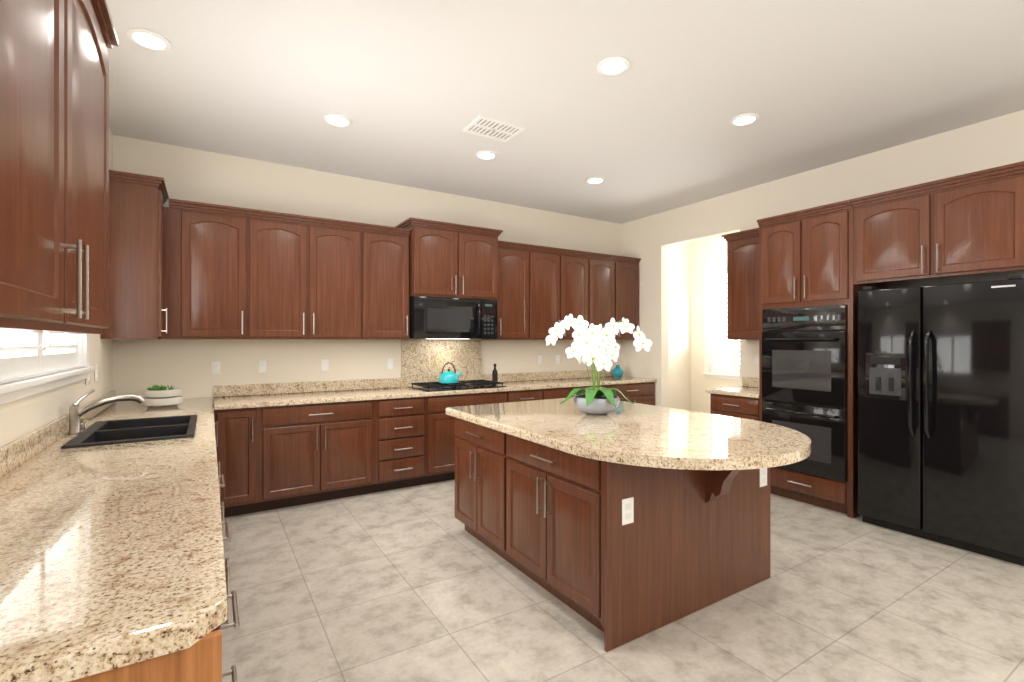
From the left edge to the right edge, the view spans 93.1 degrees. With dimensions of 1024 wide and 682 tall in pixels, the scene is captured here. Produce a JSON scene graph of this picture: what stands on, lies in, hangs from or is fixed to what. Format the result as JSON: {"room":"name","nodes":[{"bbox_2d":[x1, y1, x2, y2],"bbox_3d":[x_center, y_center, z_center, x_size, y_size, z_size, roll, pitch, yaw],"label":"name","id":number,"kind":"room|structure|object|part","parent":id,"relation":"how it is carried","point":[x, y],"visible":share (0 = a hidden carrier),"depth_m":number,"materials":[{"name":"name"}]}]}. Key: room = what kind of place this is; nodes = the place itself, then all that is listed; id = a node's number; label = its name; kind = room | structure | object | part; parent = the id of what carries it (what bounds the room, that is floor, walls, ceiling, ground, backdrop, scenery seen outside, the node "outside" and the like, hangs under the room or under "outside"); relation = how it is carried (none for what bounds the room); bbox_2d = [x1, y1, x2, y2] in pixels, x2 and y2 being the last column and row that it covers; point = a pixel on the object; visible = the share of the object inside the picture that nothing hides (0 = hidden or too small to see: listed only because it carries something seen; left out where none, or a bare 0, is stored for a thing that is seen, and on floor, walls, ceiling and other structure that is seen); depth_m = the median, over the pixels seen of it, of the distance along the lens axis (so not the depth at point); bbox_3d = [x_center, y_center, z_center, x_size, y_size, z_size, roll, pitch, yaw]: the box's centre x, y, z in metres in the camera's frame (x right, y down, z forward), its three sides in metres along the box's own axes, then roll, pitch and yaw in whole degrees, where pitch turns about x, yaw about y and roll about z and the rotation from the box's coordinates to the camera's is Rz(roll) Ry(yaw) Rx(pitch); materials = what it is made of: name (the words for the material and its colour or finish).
{"room":"kitchen","nodes":[
{"label":"kitchen","id":0,"kind":"room"},
{"bbox_2d":[0,128,112,447],"bbox_3d":[-1.107,-0.130,0.393,0.140,3.080,8.240,0,0,-32],"label":"wall","id":1,"kind":"structure","parent":0,"point":[21,417],"depth_m":2.51,"materials":[{"name":"beige paint"}]},
{"bbox_2d":[0,334,95,404],"bbox_3d":[-2.272,-0.395,2.283,0.220,1.250,1.740,0,0,-32],"label":"window","id":2,"kind":"structure","parent":1,"relation":"in","point":[30,364],"depth_m":2.28,"materials":[{"name":"white"}]},
{"bbox_2d":[0,0,115,333],"bbox_3d":[-1.278,-0.553,1.135,0.350,1.055,1.280,0,0,-32],"label":"upper cabinet","id":3,"kind":"object","parent":1,"relation":"attached to","point":[54,166],"depth_m":1.16,"materials":[{"name":"brown wood"}]},
{"bbox_2d":[0,390,115,477],"bbox_3d":[-2.146,0.445,2.215,0.020,0.099,3.990,0,0,-32],"label":"backsplash","id":4,"kind":"structure","parent":1,"relation":"attached to","point":[27,446],"depth_m":2.12,"materials":[{"name":"beige stone"}]},
{"bbox_2d":[86,371,90,384],"bbox_3d":[-2.704,0.220,3.098,0.009,0.115,0.120,0,0,-32],"label":"light switch","id":5,"kind":"object","parent":1,"relation":"attached to","point":[88,380],"visible":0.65,"depth_m":3.10,"materials":[{"name":"white plastic"}]},
{"bbox_2d":[95,364,97,381],"bbox_3d":[-2.847,0.220,3.327,0.009,0.115,0.072,0,0,-32],"label":"light switch","id":6,"kind":"object","parent":1,"relation":"attached to","point":[96,375],"visible":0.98,"depth_m":3.31,"materials":[{"name":"white plastic"}]},
{"bbox_2d":[113,135,690,410],"bbox_3d":[-0.232,-0.130,5.881,7.440,3.080,0.140,0,0,-32],"label":"wall","id":7,"kind":"structure","parent":0,"point":[140,366],"depth_m":4.80,"materials":[{"name":"beige paint"}]},
{"bbox_2d":[101,170,168,338],"bbox_3d":[-2.908,-0.619,3.780,0.388,1.207,0.574,0,0,-32],"label":"upper cabinet","id":8,"kind":"object","parent":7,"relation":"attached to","point":[136,203],"visible":1,"depth_m":3.57,"materials":[{"name":"brown wood"}]},
{"bbox_2d":[161,202,248,338],"bbox_3d":[-2.593,-0.548,4.113,0.600,1.065,0.350,0,0,-32],"label":"upper cabinet","id":9,"kind":"object","parent":7,"relation":"attached to","point":[230,272],"depth_m":3.96,"materials":[{"name":"brown wood"}]},
{"bbox_2d":[211,362,219,374],"bbox_3d":[-2.624,0.240,4.294,0.072,0.115,0.008,0,0,-32],"label":"outlet","id":10,"kind":"object","parent":7,"relation":"attached to","point":[215,368],"visible":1,"depth_m":4.29,"materials":[{"name":"white plastic"}]},
{"bbox_2d":[258,361,266,372],"bbox_3d":[-2.310,0.240,4.490,0.072,0.115,0.008,0,0,-32],"label":"outlet","id":11,"kind":"object","parent":7,"relation":"attached to","point":[262,366],"visible":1,"depth_m":4.49,"materials":[{"name":"white plastic"}]},
{"bbox_2d":[249,214,364,339],"bbox_3d":[-1.932,-0.548,4.526,0.960,1.065,0.350,0,0,-32],"label":"upper cabinet","id":12,"kind":"object","parent":7,"relation":"attached to","point":[307,277],"depth_m":4.37,"materials":[{"name":"brown wood"}]},
{"bbox_2d":[321,359,328,370],"bbox_3d":[-1.844,0.240,4.781,0.072,0.115,0.008,0,0,-32],"label":"outlet","id":13,"kind":"object","parent":7,"relation":"attached to","point":[325,365],"visible":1,"depth_m":4.78,"materials":[{"name":"white plastic"}]},
{"bbox_2d":[365,226,409,339],"bbox_3d":[-1.321,-0.548,4.908,0.480,1.065,0.350,0,0,-32],"label":"upper cabinet","id":14,"kind":"object","parent":7,"relation":"attached to","point":[387,252],"depth_m":4.76,"materials":[{"name":"brown wood"}]},
{"bbox_2d":[387,358,393,368],"bbox_3d":[-1.284,0.240,5.131,0.072,0.115,0.008,0,0,-32],"label":"outlet","id":15,"kind":"object","parent":7,"relation":"attached to","point":[390,363],"visible":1,"depth_m":5.13,"materials":[{"name":"white plastic"}]},
{"bbox_2d":[213,340,612,395],"bbox_3d":[-0.536,0.242,5.593,4.950,0.505,0.020,0,0,-32],"label":"backsplash","id":16,"kind":"structure","parent":7,"relation":"attached to","point":[421,360],"depth_m":5.32,"materials":[{"name":"beige stone"}]},
{"bbox_2d":[396,217,502,299],"bbox_3d":[-0.665,-0.839,5.254,1.070,0.767,0.458,0,0,-32],"label":"upper cabinet","id":17,"kind":"object","parent":7,"relation":"attached to","point":[450,260],"visible":1,"depth_m":5.06,"materials":[{"name":"brown wood"}]},
{"bbox_2d":[410,296,496,338],"bbox_3d":[-0.668,-0.237,5.258,0.966,0.429,0.448,0,0,-32],"label":"over-the-range microwave","id":18,"kind":"object","parent":7,"relation":"attached to","point":[445,318],"visible":1,"depth_m":5.06,"materials":[{"name":"black"}]},
{"bbox_2d":[481,244,532,339],"bbox_3d":[-0.078,-0.548,5.685,0.453,1.065,0.350,0,0,-32],"label":"upper cabinet","id":19,"kind":"object","parent":7,"relation":"attached to","point":[515,261],"depth_m":5.55,"materials":[{"name":"brown wood"}]},
{"bbox_2d":[537,355,541,364],"bbox_3d":[0.352,0.240,6.154,0.072,0.115,0.008,0,0,-32],"label":"outlet","id":20,"kind":"object","parent":7,"relation":"attached to","point":[539,359],"visible":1,"depth_m":6.15,"materials":[{"name":"white plastic"}]},
{"bbox_2d":[556,355,559,363],"bbox_3d":[0.598,0.240,6.308,0.072,0.115,0.008,0,0,-32],"label":"outlet","id":21,"kind":"object","parent":7,"relation":"attached to","point":[557,359],"visible":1,"depth_m":6.30,"materials":[{"name":"white plastic"}]},
{"bbox_2d":[533,248,588,339],"bbox_3d":[0.498,-0.548,6.044,0.905,1.065,0.350,0,0,-32],"label":"upper cabinet","id":22,"kind":"object","parent":7,"relation":"attached to","point":[542,290],"depth_m":5.88,"materials":[{"name":"brown wood"}]},
{"bbox_2d":[589,256,639,339],"bbox_3d":[1.266,-0.548,6.524,0.906,1.065,0.350,0,0,-32],"label":"upper cabinet","id":23,"kind":"object","parent":7,"relation":"attached to","point":[613,281],"depth_m":6.39,"materials":[{"name":"brown wood"}]},
{"bbox_2d":[106,0,1023,223],"bbox_3d":[1.761,-1.720,2.692,7.440,0.100,9.380,0,0,-32],"label":"ceiling","id":24,"kind":"structure","parent":0,"point":[411,90],"depth_m":3.18,"materials":[{"name":"white paint"}]},
{"bbox_2d":[126,28,170,50],"bbox_3d":[-2.007,-1.663,2.684,0.200,0.011,0.200,0,0,-32],"label":"recessed light","id":25,"kind":"object","parent":24,"relation":"in","point":[149,39],"visible":0.94,"depth_m":2.68,"materials":[{"name":"white"}]},
{"bbox_2d":[324,114,351,126],"bbox_3d":[-1.315,-1.663,3.671,0.200,0.011,0.200,0,0,-32],"label":"recessed light","id":26,"kind":"object","parent":24,"relation":"in","point":[337,120],"visible":0.98,"depth_m":3.66,"materials":[{"name":"white"}]},
{"bbox_2d":[475,151,496,159],"bbox_3d":[-0.230,-1.663,4.349,0.200,0.011,0.200,0,0,-32],"label":"recessed light","id":27,"kind":"object","parent":24,"relation":"in","point":[486,155],"visible":0.98,"depth_m":4.36,"materials":[{"name":"white"}]},
{"bbox_2d":[462,115,525,141],"bbox_3d":[-0.143,-1.663,3.814,0.400,0.011,0.300,0,0,-32],"label":"ceiling vent","id":28,"kind":"object","parent":24,"relation":"in","point":[491,128],"visible":0.98,"depth_m":3.80,"materials":[{"name":"white metal"}]},
{"bbox_2d":[586,177,604,183],"bbox_3d":[0.864,-1.663,5.033,0.200,0.011,0.200,0,0,-32],"label":"recessed light","id":29,"kind":"object","parent":24,"relation":"in","point":[594,180],"visible":1,"depth_m":5.03,"materials":[{"name":"white"}]},
{"bbox_2d":[597,57,629,75],"bbox_3d":[0.614,-1.663,2.942,0.200,0.011,0.200,0,0,-32],"label":"recessed light","id":30,"kind":"object","parent":24,"relation":"in","point":[611,66],"visible":1,"depth_m":2.94,"materials":[{"name":"white"}]},
{"bbox_2d":[730,113,758,125],"bbox_3d":[1.750,-1.663,3.653,0.200,0.011,0.200,0,0,-32],"label":"recessed light","id":31,"kind":"object","parent":24,"relation":"in","point":[745,119],"visible":1,"depth_m":3.65,"materials":[{"name":"white"}]},
{"bbox_2d":[221,479,1023,681],"bbox_3d":[1.761,1.460,2.692,7.440,0.100,9.380,0,0,-32],"label":"floor","id":32,"kind":"structure","parent":0,"point":[418,583],"depth_m":2.52,"materials":[{"name":"tile"}]},
{"bbox_2d":[84,602,231,681],"bbox_3d":[-0.954,0.972,0.926,0.677,0.875,0.520,0,0,-32],"label":"base cabinet","id":33,"kind":"object","parent":32,"relation":"on","point":[202,664],"depth_m":0.85,"materials":[{"name":"brown wood"}]},
{"bbox_2d":[0,398,231,681],"bbox_3d":[-1.868,0.514,2.399,0.687,0.040,4.020,0,0,-32],"label":"countertop","id":34,"kind":"structure","parent":33,"relation":"on","point":[112,556],"depth_m":1.13,"materials":[{"name":"beige stone"}]},
{"bbox_2d":[68,389,144,434],"bbox_3d":[-2.248,0.382,2.716,0.330,0.223,0.202,0,0,-32],"label":"faucet","id":35,"kind":"object","parent":34,"relation":"on","point":[76,423],"visible":0.96,"depth_m":2.61,"materials":[{"name":"silver metal"}]},
{"bbox_2d":[61,414,196,448],"bbox_3d":[-2.068,0.600,2.705,0.510,0.236,0.820,0,0,-32],"label":"double-bowl sink","id":36,"kind":"object","parent":34,"relation":"in","point":[107,432],"visible":0.48,"depth_m":2.70,"materials":[{"name":"black"}]},
{"bbox_2d":[142,384,183,406],"bbox_3d":[-2.681,0.412,3.725,0.264,0.163,0.264,0,0,-32],"label":"pot","id":37,"kind":"object","parent":34,"relation":"on","point":[160,396],"visible":1,"depth_m":3.65,"materials":[{"name":"white ceramic"}]},
{"bbox_2d":[214,408,260,517],"bbox_3d":[-2.341,0.972,4.105,0.313,0.875,0.630,0,0,-32],"label":"base cabinet","id":38,"kind":"object","parent":32,"relation":"on","point":[239,429],"depth_m":3.85,"materials":[{"name":"brown wood"}]},
{"bbox_2d":[261,400,376,510],"bbox_3d":[-1.809,0.972,4.438,0.941,0.875,0.630,0,0,-32],"label":"base cabinet","id":39,"kind":"object","parent":32,"relation":"on","point":[283,445],"depth_m":4.16,"materials":[{"name":"brown wood"}]},
{"bbox_2d":[213,376,655,411],"bbox_3d":[-0.371,0.515,5.328,4.950,0.040,0.645,0,0,-32],"label":"countertop","id":40,"kind":"structure","parent":39,"relation":"on","point":[275,399],"depth_m":4.60,"materials":[{"name":"beige stone"}]},
{"bbox_2d":[408,380,506,391],"bbox_3d":[-0.580,0.469,5.165,0.910,0.050,0.520,0,0,-32],"label":"gas cooktop","id":41,"kind":"object","parent":40,"relation":"in","point":[462,385],"visible":1,"depth_m":5.03,"materials":[{"name":"black metal"}]},
{"bbox_2d":[439,362,461,383],"bbox_3d":[-0.639,0.333,5.068,0.257,0.221,0.210,0,0,-32],"label":"kettle","id":42,"kind":"object","parent":41,"relation":"on","point":[448,376],"visible":1,"depth_m":4.99,"materials":[{"name":"teal metal"}]},
{"bbox_2d":[492,364,497,381],"bbox_3d":[-0.195,0.377,5.558,0.064,0.234,0.063,0,0,-32],"label":"bottle","id":43,"kind":"object","parent":40,"relation":"on","point":[494,375],"visible":0.85,"depth_m":5.54,"materials":[{"name":"black glass"}]},
{"bbox_2d":[612,365,623,377],"bbox_3d":[1.433,0.409,6.576,0.160,0.170,0.160,0,0,-32],"label":"vase","id":44,"kind":"object","parent":40,"relation":"on","point":[617,371],"visible":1,"depth_m":6.52,"materials":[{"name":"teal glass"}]},
{"bbox_2d":[377,396,428,491],"bbox_3d":[-1.201,0.972,4.817,0.492,0.875,0.630,0,0,-32],"label":"base cabinet","id":45,"kind":"object","parent":32,"relation":"on","point":[402,425],"depth_m":4.56,"materials":[{"name":"brown wood"}]},
{"bbox_2d":[429,392,508,483],"bbox_3d":[-0.603,0.972,5.192,0.920,0.875,0.630,0,0,-32],"label":"base cabinet","id":46,"kind":"object","parent":32,"relation":"on","point":[441,425],"depth_m":4.79,"materials":[{"name":"brown wood"}]},
{"bbox_2d":[509,388,544,401],"bbox_3d":[-0.018,0.972,5.557,0.460,0.875,0.630,0,0,-32],"label":"base cabinet","id":47,"kind":"object","parent":32,"relation":"on","point":[538,393],"depth_m":5.30,"materials":[{"name":"brown wood"}]},
{"bbox_2d":[455,418,604,632],"bbox_3d":[0.531,0.973,3.238,1.348,0.875,1.630,0,0,-32],"label":"kitchen island","id":48,"kind":"object","parent":32,"relation":"on","point":[586,614],"depth_m":2.66,"materials":[{"name":"brown wood"}]},
{"bbox_3d":[-0.008,0.922,2.883,0.058,0.775,1.598,0,0,-32],"label":"front of the kitchen island","id":49,"kind":"part","parent":48,"relation":"part of","materials":[{"name":"brown wood"}]},
{"bbox_2d":[445,397,810,469],"bbox_3d":[0.660,0.516,3.054,1.415,0.049,2.160,0,0,-32],"label":"island countertop","id":50,"kind":"structure","parent":48,"relation":"on","point":[634,434],"depth_m":2.58,"materials":[{"name":"stone"}]},
{"bbox_2d":[546,314,651,414],"bbox_3d":[0.561,0.163,3.296,0.576,0.657,0.535,0,0,-10],"label":"orchid arrangement","id":51,"kind":"object","parent":50,"relation":"on","point":[593,346],"visible":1,"depth_m":3.19,"materials":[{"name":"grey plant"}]},
{"bbox_2d":[605,461,769,651],"bbox_3d":[1.057,0.973,2.429,1.312,0.875,0.300,0,0,-32],"label":"panel","id":52,"kind":"object","parent":48,"relation":"attached to","point":[680,543],"visible":0.79,"depth_m":2.45,"materials":[{"name":"brown wood"}]},
{"bbox_2d":[545,384,604,399],"bbox_3d":[0.563,0.972,5.920,0.910,0.875,0.630,0,0,-32],"label":"base cabinet","id":53,"kind":"object","parent":32,"relation":"on","point":[550,393],"depth_m":5.54,"materials":[{"name":"brown wood"}]},
{"bbox_2d":[605,384,654,405],"bbox_3d":[1.337,0.972,6.403,0.914,0.875,0.630,0,0,-32],"label":"base cabinet","id":54,"kind":"object","parent":32,"relation":"on","point":[636,393],"depth_m":6.20,"materials":[{"name":"brown wood"}]},
{"bbox_2d":[706,377,758,420],"bbox_3d":[2.410,0.902,4.924,0.668,1.015,0.572,0,0,-32],"label":"base cabinet","id":55,"kind":"object","parent":32,"relation":"on","point":[742,401],"visible":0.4,"depth_m":4.79,"materials":[{"name":"brown wood"}]},
{"bbox_2d":[757,199,884,517],"bbox_3d":[2.756,0.144,4.343,0.698,2.532,0.775,0,0,-32],"label":"tall cabinet","id":56,"kind":"object","parent":32,"relation":"on","point":[805,257],"visible":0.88,"depth_m":4.08,"materials":[{"name":"brown wood"}]},
{"bbox_2d":[762,305,846,481],"bbox_3d":[2.737,0.420,4.331,0.701,1.420,0.689,0,0,-32],"label":"double wall oven","id":57,"kind":"object","parent":56,"relation":"in","point":[804,370],"visible":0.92,"depth_m":4.09,"materials":[{"name":"black"}]},
{"bbox_2d":[858,274,1023,565],"bbox_3d":[3.192,0.496,3.541,0.787,1.828,0.922,0,0,-32],"label":"refrigerator","id":58,"kind":"object","parent":32,"relation":"on","point":[940,413],"visible":1,"depth_m":3.31,"materials":[{"name":"black metal"}]},
{"bbox_2d":[691,236,739,412],"bbox_3d":[3.706,-0.130,6.467,0.140,3.080,3.040,0,0,-32],"label":"wall","id":59,"kind":"structure","parent":0,"point":[709,251],"depth_m":7.56,"materials":[{"name":"beige paint"}]},
{"bbox_2d":[702,262,739,379],"bbox_3d":[3.295,-0.300,7.100,0.220,1.720,1.030,0,0,-32],"label":"window","id":60,"kind":"structure","parent":59,"relation":"in","point":[721,356],"depth_m":7.37,"materials":[{"name":"white glass"}]},
{"bbox_2d":[621,110,1023,407],"bbox_3d":[3.804,-0.130,3.462,0.140,3.080,8.240,0,0,-32],"label":"wall","id":61,"kind":"structure","parent":0,"point":[649,241],"depth_m":5.08,"materials":[{"name":"beige paint"}]},
{"bbox_2d":[721,228,758,339],"bbox_3d":[2.527,-0.569,5.002,0.388,1.107,0.574,0,0,-32],"label":"upper cabinet","id":62,"kind":"object","parent":61,"relation":"attached to","point":[742,285],"visible":0.46,"depth_m":4.96,"materials":[{"name":"brown wood"}]},
{"bbox_2d":[755,354,758,364],"bbox_3d":[2.635,0.200,5.184,0.009,0.115,0.072,0,0,-32],"label":"light switch","id":63,"kind":"object","parent":61,"relation":"attached to","point":[756,359],"visible":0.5,"depth_m":5.20,"materials":[{"name":"white plastic"}]},
{"bbox_2d":[851,161,1023,288],"bbox_3d":[3.239,-0.786,3.570,0.698,0.672,1.042,0,0,-32],"label":"upper cabinet","id":64,"kind":"object","parent":61,"relation":"attached to","point":[966,228],"visible":1,"depth_m":3.38,"materials":[{"name":"brown wood"}]}
]}

